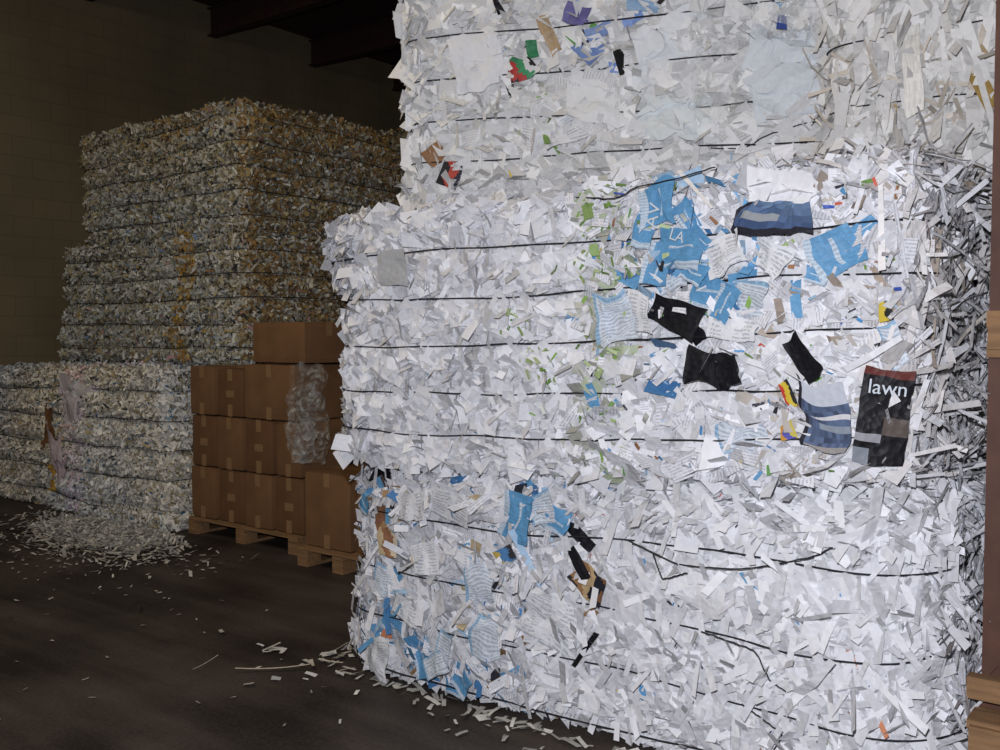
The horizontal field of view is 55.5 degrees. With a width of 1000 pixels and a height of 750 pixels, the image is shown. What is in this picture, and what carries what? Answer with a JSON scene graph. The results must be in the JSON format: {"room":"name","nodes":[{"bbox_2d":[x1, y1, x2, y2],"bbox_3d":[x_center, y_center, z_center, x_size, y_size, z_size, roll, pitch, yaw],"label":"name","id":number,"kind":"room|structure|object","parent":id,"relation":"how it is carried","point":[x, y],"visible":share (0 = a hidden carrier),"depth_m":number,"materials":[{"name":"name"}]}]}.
{"room":"waste facility","nodes":[
{"label":"waste facility","id":0,"kind":"room"},
{"bbox_2d":[0,0,405,365],"bbox_3d":[-4.319,-1.674,10.772,0.200,5.540,24.000,2,3,37],"label":"wall","id":1,"kind":"structure","parent":0,"point":[70,70],"depth_m":10.29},
{"bbox_2d":[86,0,405,91],"bbox_3d":[2.287,-4.052,6.138,15.800,0.340,20.920,2,3,37],"label":"ceiling beam","id":2,"kind":"structure","parent":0,"point":[228,17],"depth_m":11.86,"materials":[{"name":"black metal"}]},
{"bbox_2d":[193,0,401,65],"bbox_3d":[2.045,-4.338,5.808,16.200,0.200,24.000,2,3,37],"label":"ceiling","id":3,"kind":"structure","parent":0,"point":[340,15],"depth_m":11.99,"materials":[{"name":"metal"}]},
{"bbox_2d":[0,496,656,749],"bbox_3d":[2.045,1.397,6.049,16.200,0.200,24.000,2,3,37],"label":"floor","id":4,"kind":"structure","parent":0,"point":[145,694],"depth_m":4.51,"materials":[{"name":"concrete"}]},
{"bbox_2d":[0,360,124,505],"bbox_3d":[-4.275,0.519,9.366,1.630,1.344,1.316,2,3,37],"label":"bale","id":5,"kind":"object","parent":4,"relation":"on","point":[23,477],"visible":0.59,"depth_m":8.79,"materials":[{"name":"paper"}]},
{"bbox_2d":[23,514,184,549],"bbox_3d":[-3.111,1.199,7.431,1.537,0.105,0.570,2,3,37],"label":"heap","id":6,"kind":"object","parent":4,"relation":"on","point":[78,524],"visible":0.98,"depth_m":7.32,"materials":[{"name":"paper"}]},
{"bbox_2d":[39,360,224,531],"bbox_3d":[-2.991,0.555,8.374,2.071,1.367,1.340,2,3,37],"label":"bale","id":7,"kind":"object","parent":4,"relation":"on","point":[117,443],"visible":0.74,"depth_m":7.78,"materials":[{"name":"paper"}]},
{"bbox_2d":[189,515,306,555],"bbox_3d":[-1.598,1.170,7.496,1.280,0.130,1.100,2,3,37],"label":"wooden pallet","id":8,"kind":"object","parent":4,"relation":"on","point":[245,534],"visible":0.25,"depth_m":7.08,"materials":[{"name":"brown wood"}]},
{"bbox_2d":[192,465,222,518],"bbox_3d":[-2.148,0.898,7.564,0.318,0.396,0.508,2,3,37],"label":"cardboard box","id":9,"kind":"object","parent":8,"relation":"on","point":[205,479],"visible":0.42,"depth_m":7.34,"materials":[{"name":"brown cardboard"}]},
{"bbox_2d":[193,414,224,466],"bbox_3d":[-2.143,0.498,7.553,0.318,0.395,0.494,2,3,37],"label":"cardboard box","id":10,"kind":"object","parent":9,"relation":"on","point":[204,426],"visible":0.35,"depth_m":7.35,"materials":[{"name":"brown cardboard"}]},
{"bbox_2d":[191,364,244,414],"bbox_3d":[-2.148,0.108,7.531,0.318,0.375,0.508,2,3,37],"label":"cardboard box","id":11,"kind":"object","parent":10,"relation":"on","point":[204,379],"visible":0.47,"depth_m":7.31,"materials":[{"name":"brown cardboard"}]},
{"bbox_2d":[219,468,250,523],"bbox_3d":[-1.881,0.906,7.370,0.318,0.396,0.494,2,3,37],"label":"cardboard box","id":12,"kind":"object","parent":8,"relation":"on","point":[231,482],"visible":0.31,"depth_m":7.16,"materials":[{"name":"brown cardboard"}]},
{"bbox_2d":[217,416,252,469],"bbox_3d":[-1.885,0.506,7.347,0.318,0.395,0.508,2,3,37],"label":"cardboard box","id":13,"kind":"object","parent":12,"relation":"on","point":[231,431],"visible":0.34,"depth_m":7.13,"materials":[{"name":"brown cardboard"}]},
{"bbox_2d":[218,367,245,416],"bbox_3d":[-1.881,0.124,7.337,0.318,0.360,0.494,2,3,37],"label":"cardboard box","id":14,"kind":"object","parent":13,"relation":"on","point":[231,381],"visible":0.3,"depth_m":7.13,"materials":[{"name":"brown cardboard"}]},
{"bbox_2d":[245,472,283,528],"bbox_3d":[-1.623,0.915,7.164,0.318,0.396,0.508,2,3,37],"label":"cardboard box","id":15,"kind":"object","parent":8,"relation":"on","point":[260,488],"visible":0.35,"depth_m":6.95,"materials":[{"name":"brown cardboard"}]},
{"bbox_2d":[246,418,285,473],"bbox_3d":[-1.618,0.515,7.153,0.318,0.395,0.494,2,3,37],"label":"cardboard box","id":16,"kind":"object","parent":15,"relation":"on","point":[261,434],"visible":0.43,"depth_m":6.94,"materials":[{"name":"brown cardboard"}]},
{"bbox_2d":[245,363,343,420],"bbox_3d":[-1.524,0.116,7.062,0.558,0.400,0.498,2,3,36],"label":"cardboard box","id":17,"kind":"object","parent":16,"relation":"on","point":[274,391],"visible":0.98,"depth_m":6.87,"materials":[{"name":"brown cardboard"}]},
{"bbox_2d":[253,322,346,362],"bbox_3d":[-1.471,-0.245,7.075,0.588,0.300,0.466,2,3,37],"label":"cardboard box","id":18,"kind":"object","parent":17,"relation":"on","point":[277,342],"visible":0.93,"depth_m":6.87,"materials":[{"name":"brown cardboard"}]},
{"bbox_2d":[276,475,305,534],"bbox_3d":[-1.356,0.923,6.970,0.318,0.396,0.494,2,3,37],"label":"cardboard box","id":19,"kind":"object","parent":8,"relation":"on","point":[290,491],"visible":0.33,"depth_m":6.76,"materials":[{"name":"brown cardboard"}]},
{"bbox_2d":[277,417,350,477],"bbox_3d":[-1.363,0.522,6.969,0.288,0.395,0.478,2,3,39],"label":"cardboard box","id":20,"kind":"object","parent":19,"relation":"on","point":[315,452],"visible":0.7,"depth_m":6.80,"materials":[{"name":"brown cardboard"}]},
{"bbox_2d":[0,506,638,749],"bbox_3d":[-2.121,1.308,4.838,2.938,0.082,8.199,-2,3,-41],"label":"paper scraps","id":21,"kind":"object","parent":4,"relation":"on","point":[81,544],"visible":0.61,"depth_m":6.54,"materials":[{"name":"white paper"}]},
{"bbox_2d":[297,544,364,574],"bbox_3d":[-0.787,1.211,6.515,0.780,0.130,0.880,2,3,37],"label":"wooden pallet","id":22,"kind":"object","parent":4,"relation":"on","point":[343,562],"visible":0.25,"depth_m":6.26,"materials":[{"name":"brown wood"}]},
{"bbox_2d":[305,463,366,551],"bbox_3d":[-0.986,0.891,6.489,0.448,0.501,0.528,2,3,37],"label":"cardboard box","id":23,"kind":"object","parent":22,"relation":"on","point":[331,497],"visible":0.52,"depth_m":6.27,"materials":[{"name":"brown cardboard"}]},
{"bbox_2d":[358,493,365,553],"bbox_3d":[-0.669,0.946,6.263,0.268,0.411,0.506,2,3,37],"label":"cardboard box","id":24,"kind":"object","parent":22,"relation":"on","point":[360,550],"visible":0.02,"depth_m":6.13,"materials":[{"name":"brown cardboard"}]},
{"bbox_2d":[347,455,997,749],"bbox_3d":[0.658,0.812,4.099,2.945,1.312,1.540,2,3,37],"label":"bale","id":25,"kind":"object","parent":4,"relation":"on","point":[673,618],"visible":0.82,"depth_m":3.37,"materials":[{"name":"paper"}]},
{"bbox_2d":[320,106,991,499],"bbox_3d":[0.578,-0.227,4.134,3.042,1.380,1.584,2,3,37],"label":"bale","id":26,"kind":"object","parent":25,"relation":"on","point":[819,322],"visible":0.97,"depth_m":3.36,"materials":[{"name":"paper"}]},
{"bbox_2d":[388,0,831,205],"bbox_3d":[0.654,-1.428,4.501,2.216,1.442,1.333,1,3,17],"label":"bale","id":27,"kind":"object","parent":26,"relation":"on","point":[514,96],"visible":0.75,"depth_m":4.03,"materials":[{"name":"paper"}]},
{"bbox_2d":[799,0,995,181],"bbox_3d":[1.945,-1.400,3.770,1.257,1.419,1.576,2,3,37],"label":"bale","id":28,"kind":"object","parent":26,"relation":"on","point":[889,59],"visible":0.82,"depth_m":3.37,"materials":[{"name":"paper"}]},
{"bbox_2d":[966,0,999,749],"bbox_3d":[2.050,-0.057,2.546,1.415,3.000,0.275,2,3,37],"label":"cardboard box","id":29,"kind":"object","parent":4,"relation":"on","point":[983,722],"visible":1,"depth_m":2.98,"materials":[{"name":"brown cardboard"}]},
{"bbox_3d":[-2.654,0.481,9.936,3.314,1.386,1.835,2,3,37],"label":"bale","id":30,"kind":"object","parent":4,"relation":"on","visible":0},
{"bbox_2d":[57,229,348,364],"bbox_3d":[-2.779,-0.745,9.712,3.295,1.252,2.294,2,3,37],"label":"bale","id":31,"kind":"object","parent":30,"relation":"on","point":[192,299],"visible":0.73,"depth_m":8.57,"materials":[{"name":"paper"}]},
{"bbox_2d":[78,97,402,246],"bbox_3d":[-2.587,-1.872,9.553,2.893,1.215,2.291,2,3,37],"label":"bale","id":32,"kind":"object","parent":31,"relation":"on","point":[239,165],"visible":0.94,"depth_m":8.61,"materials":[{"name":"paper"}]},
{"bbox_3d":[-1.400,0.142,11.370,2.954,1.931,2.222,2,3,37],"label":"bale","id":33,"kind":"object","parent":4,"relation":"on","visible":0},
{"bbox_2d":[385,127,412,205],"bbox_3d":[-1.401,-1.703,11.314,2.966,1.963,2.330,2,3,37],"label":"bale","id":34,"kind":"object","parent":33,"relation":"on","point":[403,134],"visible":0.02,"depth_m":9.76,"materials":[{"name":"paper"}]}
]}

